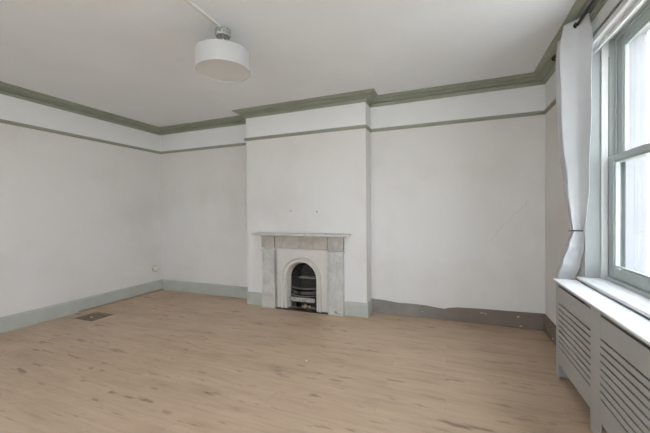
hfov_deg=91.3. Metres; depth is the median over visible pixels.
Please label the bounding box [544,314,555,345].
baseboard
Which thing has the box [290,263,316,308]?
grate
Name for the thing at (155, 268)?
wall socket
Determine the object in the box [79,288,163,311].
strip
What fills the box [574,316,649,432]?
radiator
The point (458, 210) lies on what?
wall
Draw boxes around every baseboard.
[0,279,162,333]
[163,279,262,305]
[345,298,545,330]
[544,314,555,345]
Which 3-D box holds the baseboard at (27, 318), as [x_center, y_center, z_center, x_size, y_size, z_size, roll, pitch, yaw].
[-4.312,1.354,3.099,0.020,0.195,6.500,0,1,22]
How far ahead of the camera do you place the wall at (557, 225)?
3.51 m
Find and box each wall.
[0,94,162,316]
[160,84,544,313]
[246,102,370,302]
[545,0,649,348]
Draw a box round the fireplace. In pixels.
[250,232,350,315]
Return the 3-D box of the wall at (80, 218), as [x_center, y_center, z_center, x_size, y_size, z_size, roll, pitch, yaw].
[-4.428,-0.063,3.122,0.200,3.090,6.900,0,1,22]
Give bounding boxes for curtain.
[555,13,592,279]
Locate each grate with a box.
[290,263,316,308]
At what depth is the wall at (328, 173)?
4.63 m
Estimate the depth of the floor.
2.85 m
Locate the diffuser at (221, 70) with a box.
[196,59,249,81]
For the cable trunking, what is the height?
0.016 m
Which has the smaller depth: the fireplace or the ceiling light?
the ceiling light
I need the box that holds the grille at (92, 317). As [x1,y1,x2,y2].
[80,314,106,320]
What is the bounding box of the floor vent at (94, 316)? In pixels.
[74,312,113,320]
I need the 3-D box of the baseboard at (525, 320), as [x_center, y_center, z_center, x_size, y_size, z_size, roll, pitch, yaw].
[1.466,1.280,4.154,2.452,0.204,0.282,0,1,22]
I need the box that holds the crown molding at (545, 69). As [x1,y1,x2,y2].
[0,0,607,134]
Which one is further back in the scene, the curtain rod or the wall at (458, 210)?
the wall at (458, 210)
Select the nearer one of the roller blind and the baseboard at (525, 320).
the roller blind
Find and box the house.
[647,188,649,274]
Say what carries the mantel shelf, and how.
attached to the fireplace
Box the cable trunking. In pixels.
[184,0,220,26]
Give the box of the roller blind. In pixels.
[593,0,643,53]
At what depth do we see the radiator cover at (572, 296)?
1.93 m
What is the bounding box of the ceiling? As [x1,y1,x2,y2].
[0,0,575,126]
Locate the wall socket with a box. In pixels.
[152,265,158,271]
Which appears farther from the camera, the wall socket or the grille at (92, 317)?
the wall socket
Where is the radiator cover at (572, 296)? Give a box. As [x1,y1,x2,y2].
[553,278,649,432]
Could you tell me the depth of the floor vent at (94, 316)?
4.57 m
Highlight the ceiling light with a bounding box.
[195,26,249,82]
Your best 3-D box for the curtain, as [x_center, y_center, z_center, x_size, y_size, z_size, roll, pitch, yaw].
[2.096,-0.500,2.751,0.184,2.148,0.573,0,1,24]
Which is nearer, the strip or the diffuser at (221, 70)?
the diffuser at (221, 70)
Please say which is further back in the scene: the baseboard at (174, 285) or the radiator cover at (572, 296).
the baseboard at (174, 285)
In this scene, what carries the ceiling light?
attached to the ceiling
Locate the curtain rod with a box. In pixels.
[551,0,595,60]
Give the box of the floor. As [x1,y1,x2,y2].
[0,290,606,432]
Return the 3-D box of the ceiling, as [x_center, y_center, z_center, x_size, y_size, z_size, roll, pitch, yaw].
[-1.386,-1.721,1.888,6.780,0.200,6.900,0,1,22]
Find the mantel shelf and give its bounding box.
[250,232,350,236]
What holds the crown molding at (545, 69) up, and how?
attached to the wall at (328, 173)
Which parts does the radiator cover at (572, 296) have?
panel, lid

